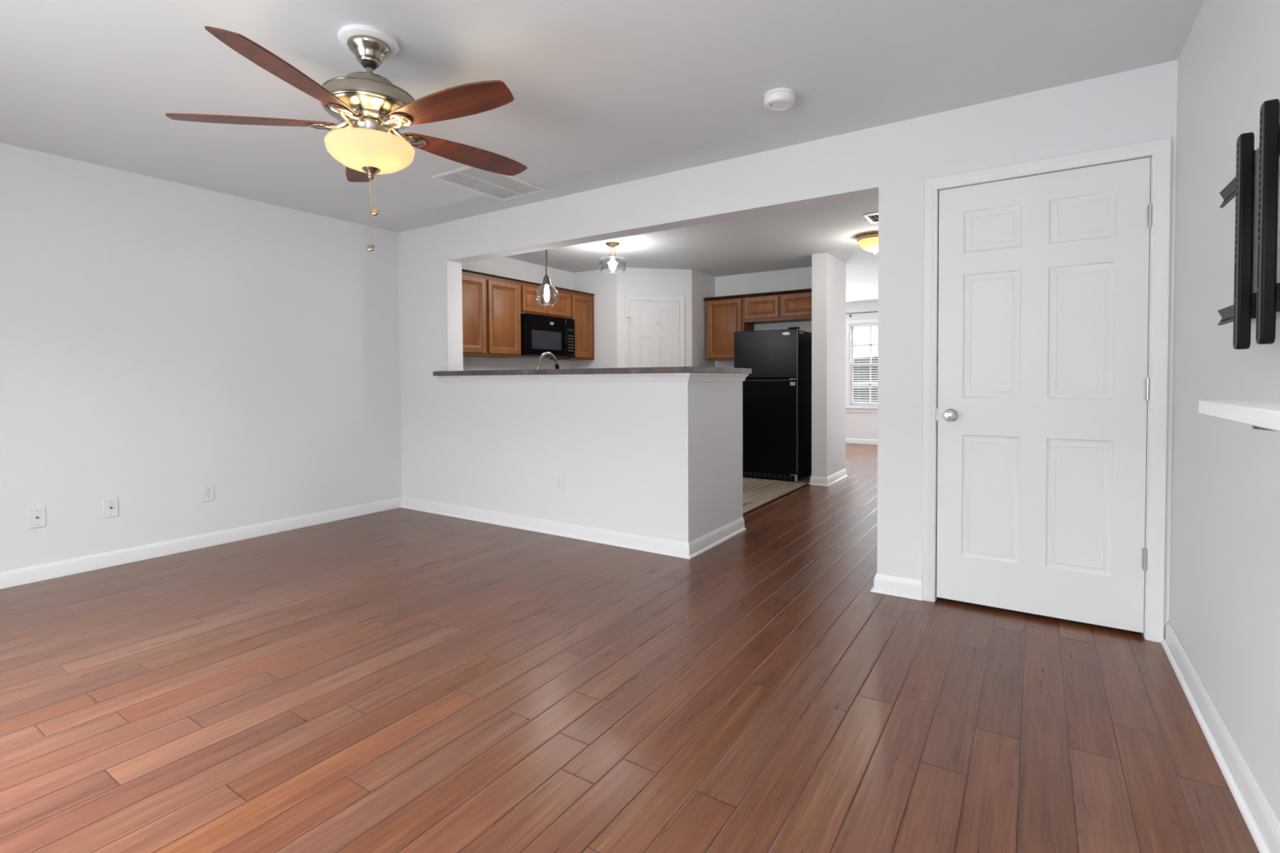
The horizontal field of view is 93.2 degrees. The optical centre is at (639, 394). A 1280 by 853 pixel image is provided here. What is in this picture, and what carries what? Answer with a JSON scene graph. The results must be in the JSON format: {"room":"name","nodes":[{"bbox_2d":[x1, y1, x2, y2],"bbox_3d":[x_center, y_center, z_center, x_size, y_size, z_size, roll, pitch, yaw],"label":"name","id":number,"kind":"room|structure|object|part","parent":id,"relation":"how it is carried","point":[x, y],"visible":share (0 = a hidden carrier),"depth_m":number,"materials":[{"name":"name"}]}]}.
{"room":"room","nodes":[
{"label":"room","id":0,"kind":"room"},
{"bbox_2d":[0,142,574,572],"bbox_3d":[-2.607,-0.194,4.811,0.150,2.440,6.605,1,2,33],"label":"wall","id":1,"kind":"structure","parent":0,"point":[162,340],"depth_m":4.00,"materials":[{"name":"white paint"}]},
{"bbox_2d":[27,506,45,528],"bbox_3d":[-3.419,0.699,3.433,0.014,0.116,0.072,1,2,33],"label":"wall jack","id":2,"kind":"object","parent":1,"relation":"attached to","point":[36,516],"visible":1,"depth_m":3.43,"materials":[{"name":"white plastic"}]},
{"bbox_2d":[102,497,118,518],"bbox_3d":[-3.240,0.695,3.707,0.014,0.116,0.072,1,2,33],"label":"wall jack","id":3,"kind":"object","parent":1,"relation":"attached to","point":[110,506],"visible":1,"depth_m":3.71,"materials":[{"name":"white plastic"}]},
{"bbox_2d":[0,497,402,589],"bbox_3d":[-3.191,1.008,3.787,0.013,0.092,3.897,1,2,33],"label":"baseboard","id":4,"kind":"structure","parent":1,"relation":"attached to","point":[8,579],"depth_m":3.99,"materials":[{"name":"white paint"}]},
{"bbox_2d":[201,484,213,502],"bbox_3d":[-2.957,0.675,4.144,0.008,0.116,0.072,1,2,33],"label":"wall socket","id":5,"kind":"object","parent":1,"relation":"attached to","point":[207,491],"visible":1,"depth_m":4.14,"materials":[{"name":"white plastic"}]},
{"bbox_2d":[205,493,210,497],"bbox_3d":[-2.955,0.696,4.143,0.003,0.028,0.032,1,2,33],"label":"receptacle","id":6,"kind":"object","parent":5,"relation":"attached to","point":[207,495],"depth_m":4.14,"materials":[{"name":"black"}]},
{"bbox_2d":[205,487,210,492],"bbox_3d":[-2.955,0.654,4.142,0.003,0.028,0.032,1,2,33],"label":"receptacle","id":7,"kind":"object","parent":5,"relation":"attached to","point":[207,489],"depth_m":4.14,"materials":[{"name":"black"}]},
{"bbox_2d":[462,271,520,357],"bbox_3d":[-1.606,-0.757,5.894,0.330,0.767,0.939,1,2,33],"label":"upper cabinet","id":8,"kind":"object","parent":1,"relation":"attached to","point":[491,305],"visible":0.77,"depth_m":5.85,"materials":[{"name":"brown wood"}]},
{"bbox_3d":[-1.603,-0.744,5.614,0.018,0.706,0.430,1,2,33],"label":"door","id":9,"kind":"part","parent":8,"relation":"part of","materials":[{"name":"brown wood"}]},
{"bbox_3d":[-1.343,-0.755,6.011,0.018,0.706,0.426,1,2,33],"label":"door","id":10,"kind":"part","parent":8,"relation":"part of","materials":[{"name":"brown wood"}]},
{"bbox_2d":[462,269,595,295],"bbox_3d":[-1.144,-1.162,6.321,0.027,0.017,2.178,1,2,33],"label":"crown molding","id":11,"kind":"structure","parent":8,"relation":"attached to","point":[463,270],"depth_m":6.19,"materials":[{"name":"brown wood"}]},
{"bbox_2d":[520,282,571,318],"bbox_3d":[-1.132,-1.001,6.615,0.330,0.320,0.794,1,2,33],"label":"upper cabinet","id":12,"kind":"object","parent":1,"relation":"attached to","point":[529,304],"visible":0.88,"depth_m":6.48,"materials":[{"name":"brown wood"}]},
{"bbox_3d":[-1.103,-0.992,6.375,0.018,0.253,0.382,1,2,33],"label":"door","id":13,"kind":"part","parent":12,"relation":"part of","materials":[{"name":"brown wood"}]},
{"bbox_2d":[520,313,575,358],"bbox_3d":[-1.090,-0.624,6.589,0.423,0.427,0.764,1,2,33],"label":"microwave","id":14,"kind":"object","parent":12,"relation":"attached to","point":[540,334],"visible":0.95,"depth_m":6.43,"materials":[{"name":"black"}]},
{"bbox_3d":[-0.998,-0.634,6.431,0.030,0.400,0.602,1,2,33],"label":"door","id":15,"kind":"part","parent":14,"relation":"part of","materials":[{"name":"black glass"}]},
{"bbox_3d":[-0.817,-0.613,6.653,0.036,0.240,0.014,1,2,33],"label":"handle","id":16,"kind":"part","parent":14,"relation":"part of","materials":[{"name":"black plastic"}]},
{"bbox_3d":[-0.787,-0.643,6.752,0.028,0.400,0.159,1,2,33],"label":"control panel","id":17,"kind":"part","parent":14,"relation":"part of","materials":[{"name":"black plastic"}]},
{"bbox_3d":[-0.892,-1.001,6.697,0.018,0.253,0.376,1,2,33],"label":"door","id":18,"kind":"part","parent":12,"relation":"part of","materials":[{"name":"brown wood"}]},
{"bbox_2d":[550,291,594,360],"bbox_3d":[-0.792,-0.792,7.138,0.330,0.767,0.442,1,2,33],"label":"upper cabinet","id":19,"kind":"object","parent":1,"relation":"attached to","point":[582,305],"visible":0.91,"depth_m":7.06,"materials":[{"name":"brown wood"}]},
{"bbox_3d":[-0.678,-0.790,7.063,0.019,0.767,0.442,1,2,33],"label":"frame","id":20,"kind":"part","parent":19,"relation":"part of","materials":[{"name":"brown wood"}]},
{"bbox_3d":[-0.675,-0.783,7.033,0.018,0.706,0.365,1,2,33],"label":"door","id":21,"kind":"part","parent":19,"relation":"part of","materials":[{"name":"brown wood"}]},
{"bbox_2d":[0,0,1204,302],"bbox_3d":[1.002,-1.499,5.429,5.491,0.100,11.650,1,2,33],"label":"ceiling","id":22,"kind":"structure","parent":0,"point":[605,93],"depth_m":2.65,"materials":[{"name":"white paint"}]},
{"bbox_2d":[165,23,527,251],"bbox_3d":[-1.002,-0.960,2.327,1.297,0.809,1.316,1,2,33],"label":"ceiling fan","id":23,"kind":"object","parent":22,"relation":"hanging from","point":[375,108],"visible":1,"depth_m":2.24,"materials":[{"name":"brown wood"}]},
{"bbox_3d":[-1.454,-1.027,2.278,0.586,0.035,0.139,-1,1,-11],"label":"fan blade","id":24,"kind":"part","parent":23,"relation":"part of","materials":[{"name":"brown wood"}]},
{"bbox_3d":[-1.115,-1.016,1.942,0.139,0.037,0.569,0,1,8],"label":"fan blade","id":25,"kind":"part","parent":23,"relation":"part of","materials":[{"name":"brown wood"}]},
{"bbox_3d":[-1.229,-1.034,2.699,0.139,0.037,0.569,-1,2,-30],"label":"fan blade","id":26,"kind":"part","parent":23,"relation":"part of","materials":[{"name":"brown wood"}]},
{"bbox_3d":[-1.044,-1.353,2.332,0.220,0.022,0.220,1,2,33],"label":"ceiling plate","id":27,"kind":"part","parent":23,"relation":"part of","materials":[{"name":"white plastic"}]},
{"bbox_3d":[-1.041,-0.919,2.342,0.320,0.098,0.320,1,2,33],"label":"lamp shade","id":28,"kind":"part","parent":23,"relation":"part of","materials":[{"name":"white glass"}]},
{"bbox_3d":[-1.045,-0.702,2.346,0.004,0.266,0.004,1,2,33],"label":"pull chain","id":29,"kind":"part","parent":23,"relation":"part of","materials":[{"name":"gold metal"}]},
{"bbox_3d":[-1.027,-0.779,2.342,0.004,0.145,0.004,1,2,33],"label":"pull chain","id":30,"kind":"part","parent":23,"relation":"part of","materials":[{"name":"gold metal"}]},
{"bbox_3d":[-0.680,-1.024,2.154,0.570,0.037,0.149,1,2,33],"label":"fan blade","id":31,"kind":"part","parent":23,"relation":"part of","materials":[{"name":"brown wood"}]},
{"bbox_3d":[-0.748,-1.034,2.618,0.139,0.037,0.569,1,2,44],"label":"fan blade","id":32,"kind":"part","parent":23,"relation":"part of","materials":[{"name":"brown wood"}]},
{"bbox_2d":[431,165,547,200],"bbox_3d":[-0.986,-1.401,4.025,0.430,0.008,0.620,1,2,33],"label":"ceiling vent","id":33,"kind":"object","parent":22,"relation":"in","point":[501,187],"visible":0.86,"depth_m":4.02,"materials":[{"name":"white plastic"}]},
{"bbox_2d":[535,249,558,306],"bbox_3d":[-0.765,-1.077,4.953,0.188,0.702,0.188,1,2,33],"label":"pendant light","id":34,"kind":"object","parent":22,"relation":"hanging from","point":[546,280],"visible":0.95,"depth_m":4.94,"materials":[{"name":"clear glass"}]},
{"bbox_3d":[-0.766,-1.188,4.950,0.014,0.430,0.014,1,2,33],"label":"stem","id":35,"kind":"part","parent":34,"relation":"part of","materials":[{"name":"silver metal"}]},
{"bbox_2d":[542,274,551,285],"bbox_3d":[-0.764,-0.937,4.956,0.074,0.086,0.074,1,2,33],"label":"socket","id":36,"kind":"object","parent":34,"relation":"attached to","point":[546,280],"depth_m":4.93,"materials":[{"name":"silver metal"}]},
{"bbox_3d":[-0.764,-0.824,4.959,0.044,0.141,0.044,1,2,33],"label":"bulb","id":37,"kind":"part","parent":34,"relation":"part of","materials":[{"name":"white glass"}]},
{"bbox_3d":[-0.764,-0.812,4.959,0.188,0.171,0.188,1,2,33],"label":"glass globe","id":38,"kind":"part","parent":34,"relation":"part of"},
{"bbox_2d":[599,241,626,273],"bbox_3d":[-0.264,-1.318,5.826,0.262,0.268,0.262,1,2,33],"label":"flush light","id":39,"kind":"object","parent":22,"relation":"attached to","point":[612,264],"visible":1,"depth_m":5.80,"materials":[{"name":"clear glass"}]},
{"bbox_3d":[-0.263,-1.259,5.827,0.072,0.125,0.072,1,2,33],"label":"bulb","id":40,"kind":"part","parent":39,"relation":"part of","materials":[{"name":"white glass"}]},
{"bbox_2d":[764,87,795,111],"bbox_3d":[0.645,-1.358,2.799,0.140,0.053,0.140,1,2,33],"label":"smoke detector","id":41,"kind":"object","parent":22,"relation":"attached to","point":[781,99],"visible":1,"depth_m":2.76,"materials":[{"name":"white plastic"}]},
{"bbox_2d":[855,231,878,253],"bbox_3d":[2.158,-1.372,5.555,0.340,0.173,0.340,1,2,33],"label":"flush ceiling light","id":42,"kind":"object","parent":22,"relation":"attached to","point":[868,242],"visible":0.73,"depth_m":5.47,"materials":[{"name":"yellow glass"}]},
{"bbox_3d":[2.159,-1.357,5.555,0.290,0.114,0.290,1,2,33],"label":"lamp shade","id":43,"kind":"part","parent":42,"relation":"part of","materials":[{"name":"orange glass"}]},
{"bbox_2d":[862,212,878,223],"bbox_3d":[1.988,-1.437,4.886,0.300,0.011,0.306,1,2,33],"label":"ceiling vent","id":44,"kind":"object","parent":22,"relation":"in","point":[873,218],"visible":0.42,"depth_m":4.91,"materials":[{"name":"white plastic"}]},
{"bbox_2d":[0,443,1259,852],"bbox_3d":[1.000,0.991,5.439,5.221,0.001,11.450,1,2,33],"label":"floor","id":45,"kind":"structure","parent":0,"point":[399,680],"depth_m":2.09,"materials":[{"name":"brown wood"}]},
{"bbox_2d":[742,483,810,517],"bbox_3d":[1.185,0.984,5.509,0.060,0.010,2.270,1,2,33],"label":"trim","id":46,"kind":"structure","parent":45,"relation":"on","point":[762,506],"depth_m":5.56,"materials":[{"name":"brown"}]},
{"bbox_2d":[573,266,812,474],"bbox_3d":[0.739,-0.277,7.506,3.076,2.440,0.923,0,1,2],"label":"wall","id":47,"kind":"structure","parent":0,"point":[610,288],"depth_m":7.22,"materials":[{"name":"white paint"}]},
{"bbox_2d":[626,301,679,367],"bbox_3d":[0.157,-0.078,7.164,0.654,2.040,0.080,-1,1,-15],"label":"door","id":48,"kind":"structure","parent":47,"relation":"in","point":[655,331],"depth_m":7.16,"materials":[{"name":"white paint"}]},
{"bbox_2d":[624,295,684,367],"bbox_3d":[0.182,-0.104,7.168,0.728,2.116,0.019,-1,1,-12],"label":"trim","id":49,"kind":"structure","parent":47,"relation":"attached to","point":[627,298],"depth_m":7.13,"materials":[{"name":"white paint"}]},
{"bbox_2d":[706,297,754,360],"bbox_3d":[1.113,-0.793,7.492,0.499,0.732,0.328,1,2,33],"label":"upper cabinet","id":50,"kind":"object","parent":47,"relation":"attached to","point":[724,317],"visible":0.81,"depth_m":7.38,"materials":[{"name":"brown wood"}]},
{"bbox_3d":[1.020,-0.794,7.367,0.460,0.693,0.018,1,2,33],"label":"door","id":51,"kind":"part","parent":50,"relation":"part of","materials":[{"name":"brown wood"}]},
{"bbox_2d":[743,292,811,324],"bbox_3d":[1.711,-1.005,7.094,0.932,0.295,0.328,1,2,33],"label":"upper cabinet","id":52,"kind":"object","parent":47,"relation":"attached to","point":[796,307],"visible":0.79,"depth_m":7.00,"materials":[{"name":"brown wood"}]},
{"bbox_2d":[703,288,811,301],"bbox_3d":[1.408,-1.169,7.107,1.458,0.034,0.054,1,2,33],"label":"crown molding","id":53,"kind":"structure","parent":52,"relation":"attached to","point":[802,291],"depth_m":7.10,"materials":[{"name":"brown wood"}]},
{"bbox_3d":[1.426,-1.016,7.096,0.413,0.240,0.018,1,2,33],"label":"door","id":54,"kind":"part","parent":52,"relation":"part of","materials":[{"name":"brown wood"}]},
{"bbox_3d":[1.819,-1.012,6.838,0.447,0.240,0.018,1,2,33],"label":"door","id":55,"kind":"part","parent":52,"relation":"part of","materials":[{"name":"brown wood"}]},
{"bbox_2d":[742,474,811,513],"bbox_3d":[0.067,0.976,6.286,2.731,0.001,3.693,1,2,33],"label":"floor","id":56,"kind":"structure","parent":0,"point":[757,491],"depth_m":6.23,"materials":[{"name":"grey plastic"}]},
{"bbox_2d":[733,326,811,481],"bbox_3d":[1.562,0.099,7.013,0.750,1.678,0.621,1,2,33],"label":"refrigerator","id":57,"kind":"object","parent":56,"relation":"on","point":[777,393],"visible":0.86,"depth_m":6.74,"materials":[{"name":"black metal"}]},
{"bbox_3d":[1.404,-0.449,6.773,0.740,0.532,0.060,1,2,33],"label":"freezer door","id":58,"kind":"part","parent":57,"relation":"part of","materials":[{"name":"black metal"}]},
{"bbox_3d":[1.409,0.355,6.792,0.740,1.033,0.060,1,2,33],"label":"fridge door","id":59,"kind":"part","parent":57,"relation":"part of","materials":[{"name":"black metal"}]},
{"bbox_2d":[398,59,1177,635],"bbox_3d":[0.280,-0.198,4.319,5.221,2.440,0.848,1,2,33],"label":"wall","id":60,"kind":"structure","parent":0,"point":[891,162],"depth_m":3.93,"materials":[{"name":"white paint"}]},
{"bbox_2d":[555,475,563,491],"bbox_3d":[-0.586,0.645,4.397,0.072,0.116,0.008,1,2,33],"label":"wall socket","id":61,"kind":"object","parent":60,"relation":"attached to","point":[559,478],"visible":1,"depth_m":4.39,"materials":[{"name":"white plastic"}]},
{"bbox_2d":[400,496,746,559],"bbox_3d":[-0.672,0.964,4.957,2.929,0.096,0.876,1,2,33],"label":"baseboard","id":62,"kind":"structure","parent":60,"relation":"attached to","point":[695,548],"depth_m":4.32,"materials":[{"name":"white paint"}]},
{"bbox_2d":[432,366,751,376],"bbox_3d":[-0.448,-0.173,4.788,2.437,0.039,0.960,1,2,33],"label":"countertop","id":63,"kind":"structure","parent":60,"relation":"on","point":[669,369],"depth_m":4.19,"materials":[{"name":"stone"}]},
{"bbox_2d":[536,351,559,369],"bbox_3d":[-0.721,-0.122,4.910,0.123,0.445,0.288,1,2,33],"label":"kitchen faucet","id":64,"kind":"object","parent":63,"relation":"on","point":[557,366],"visible":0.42,"depth_m":4.91,"materials":[{"name":"silver metal"}]},
{"bbox_2d":[437,373,748,382],"bbox_3d":[-0.440,-0.126,4.792,2.396,0.056,0.920,1,2,33],"label":"trim","id":65,"kind":"structure","parent":60,"relation":"attached to","point":[646,377],"depth_m":4.22,"materials":[{"name":"white paint"}]},
{"bbox_2d":[870,573,922,600],"bbox_3d":[1.372,0.995,3.206,0.250,0.096,0.183,1,2,33],"label":"baseboard","id":66,"kind":"object","parent":60,"relation":"attached to","point":[911,588],"visible":0.84,"depth_m":3.14,"materials":[{"name":"white paint"}]},
{"bbox_2d":[936,157,1152,632],"bbox_3d":[1.823,0.010,2.795,0.821,2.037,0.104,1,2,33],"label":"door","id":67,"kind":"structure","parent":60,"relation":"in","point":[1044,385],"depth_m":2.78,"materials":[{"name":"white paint"}]},
{"bbox_3d":[1.495,0.101,3.042,0.004,0.060,0.031,1,2,33],"label":"latch plate","id":68,"kind":"part","parent":67,"relation":"part of","materials":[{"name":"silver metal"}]},
{"bbox_3d":[1.522,0.103,2.973,0.062,0.062,0.069,1,2,33],"label":"knob","id":69,"kind":"part","parent":67,"relation":"part of","materials":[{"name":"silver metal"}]},
{"bbox_2d":[921,137,1171,643],"bbox_3d":[1.863,-0.013,2.862,0.940,2.123,0.174,1,2,33],"label":"trim","id":70,"kind":"structure","parent":60,"relation":"attached to","point":[1159,150],"depth_m":2.59,"materials":[{"name":"white paint"}]},
{"bbox_2d":[811,253,845,476],"bbox_3d":[2.092,-0.265,6.686,0.160,2.440,0.750,1,2,33],"label":"wall","id":71,"kind":"structure","parent":0,"point":[828,273],"depth_m":6.41,"materials":[{"name":"white paint"}]},
{"bbox_2d":[808,468,848,486],"bbox_3d":[2.091,0.907,6.702,0.216,0.096,0.778,1,2,33],"label":"baseboard","id":72,"kind":"structure","parent":71,"relation":"attached to","point":[840,475],"depth_m":6.43,"materials":[{"name":"white paint"}]},
{"bbox_2d":[845,301,878,439],"bbox_3d":[3.724,-0.366,10.552,4.161,2.440,0.150,1,2,33],"label":"wall","id":73,"kind":"structure","parent":0,"point":[864,425],"depth_m":10.40,"materials":[{"name":"white paint"}]},
{"bbox_2d":[845,438,877,444],"bbox_3d":[3.218,0.804,10.818,3.041,0.092,0.013,1,2,33],"label":"baseboard","id":74,"kind":"structure","parent":73,"relation":"attached to","point":[855,441],"depth_m":10.42,"materials":[{"name":"white paint"}]},
{"bbox_2d":[845,319,878,413],"bbox_3d":[4.065,-0.482,10.293,1.150,1.590,0.204,1,2,33],"label":"window","id":75,"kind":"structure","parent":73,"relation":"in","point":[849,348],"depth_m":10.50,"materials":[{"name":"white paint"}]},
{"bbox_3d":[4.092,-0.848,10.329,0.970,0.730,0.030,1,2,33],"label":"sash","id":76,"kind":"part","parent":75,"relation":"part of","materials":[{"name":"white paint"}]},
{"bbox_3d":[4.076,-0.162,10.316,0.970,0.720,0.030,1,2,33],"label":"sash","id":77,"kind":"part","parent":75,"relation":"part of","materials":[{"name":"white paint"}]},
{"bbox_2d":[850,323,878,405],"bbox_3d":[4.051,-0.508,10.272,0.926,1.405,0.044,1,2,33],"label":"window blind","id":78,"kind":"object","parent":75,"relation":"attached to","point":[864,325],"visible":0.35,"depth_m":10.38,"materials":[{"name":"white plastic"}]},
{"bbox_3d":[4.055,0.184,10.289,0.920,0.020,0.034,1,2,33],"label":"rail","id":79,"kind":"part","parent":78,"relation":"part of","materials":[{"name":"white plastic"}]},
{"bbox_3d":[4.048,-1.188,10.256,0.926,0.044,0.043,1,2,33],"label":"head rail","id":80,"kind":"part","parent":78,"relation":"part of","materials":[{"name":"white plastic"}]},
{"bbox_2d":[845,311,878,316],"bbox_3d":[4.067,-1.367,10.164,1.340,0.065,0.079,1,2,33],"label":"curtain rod","id":81,"kind":"object","parent":73,"relation":"attached to","point":[872,311],"visible":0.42,"depth_m":10.32,"materials":[{"name":"grey metal"}]},
{"bbox_3d":[4.050,-1.390,10.138,1.340,0.018,0.018,1,2,33],"label":"rod","id":82,"kind":"part","parent":81,"relation":"part of","materials":[{"name":"grey metal"}]},
{"bbox_2d":[1168,0,1279,822],"bbox_3d":[1.448,-0.133,1.320,0.222,2.440,5.200,1,2,33],"label":"wall","id":83,"kind":"structure","parent":0,"point":[1224,592],"depth_m":1.78,"materials":[{"name":"white paint"}]},
{"bbox_2d":[1160,620,1279,852],"bbox_3d":[1.161,1.050,0.941,0.028,0.096,3.897,1,2,33],"label":"baseboard","id":84,"kind":"structure","parent":83,"relation":"attached to","point":[1262,823],"depth_m":1.73,"materials":[{"name":"white paint"}]},
{"bbox_3d":[1.367,-0.205,1.283,0.018,0.042,1.052,1,2,33],"label":"rail","id":85,"kind":"part","parent":83,"relation":"part of","materials":[{"name":"black"}]},
{"bbox_3d":[1.365,-0.538,1.275,0.018,0.042,1.052,1,2,33],"label":"rail","id":86,"kind":"part","parent":83,"relation":"part of","materials":[{"name":"black metal"}]},
{"bbox_2d":[1198,400,1279,431],"bbox_3d":[0.810,0.145,0.592,0.250,0.247,0.871,1,2,33],"label":"wall shelf","id":87,"kind":"object","parent":83,"relation":"attached to","point":[1261,415],"visible":1,"depth_m":0.82,"materials":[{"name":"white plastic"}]},
{"bbox_3d":[1.440,-0.363,1.444,0.024,0.510,0.043,1,2,33],"label":"vertical arm","id":88,"kind":"part","parent":83,"relation":"part of","materials":[{"name":"black metal"}]},
{"bbox_3d":[1.446,-0.406,1.416,0.012,0.331,0.100,1,2,33],"label":"plate","id":89,"kind":"part","parent":83,"relation":"part of","materials":[{"name":"grey metal"}]},
{"bbox_3d":[1.342,-0.366,1.294,0.024,0.516,0.038,1,2,33],"label":"vertical arm","id":90,"kind":"part","parent":83,"relation":"part of","materials":[{"name":"black metal"}]},
{"label":"outside","id":91,"kind":"structure","parent":0,"visible":0},
{"bbox_3d":[11.443,0.989,22.997,22.000,0.050,29.040,1,2,33],"label":"ground","id":92,"kind":"structure","parent":91,"visible":0},
{"bbox_2d":[853,382,877,403],"bbox_3d":[5.012,0.477,13.698,4.494,1.510,1.865,1,2,33],"label":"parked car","id":93,"kind":"object","parent":92,"relation":"on","point":[855,400],"visible":0.02,"depth_m":12.78,"materials":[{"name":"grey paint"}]},
{"bbox_2d":[853,353,878,382],"bbox_3d":[6.231,0.020,16.833,4.494,2.260,1.865,1,2,33],"label":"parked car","id":94,"kind":"object","parent":92,"relation":"on","point":[855,354],"visible":0.02,"depth_m":15.92,"materials":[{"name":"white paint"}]},
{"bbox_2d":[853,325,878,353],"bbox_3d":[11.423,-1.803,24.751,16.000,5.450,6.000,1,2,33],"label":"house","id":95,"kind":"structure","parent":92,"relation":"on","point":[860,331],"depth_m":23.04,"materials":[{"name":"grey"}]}
]}

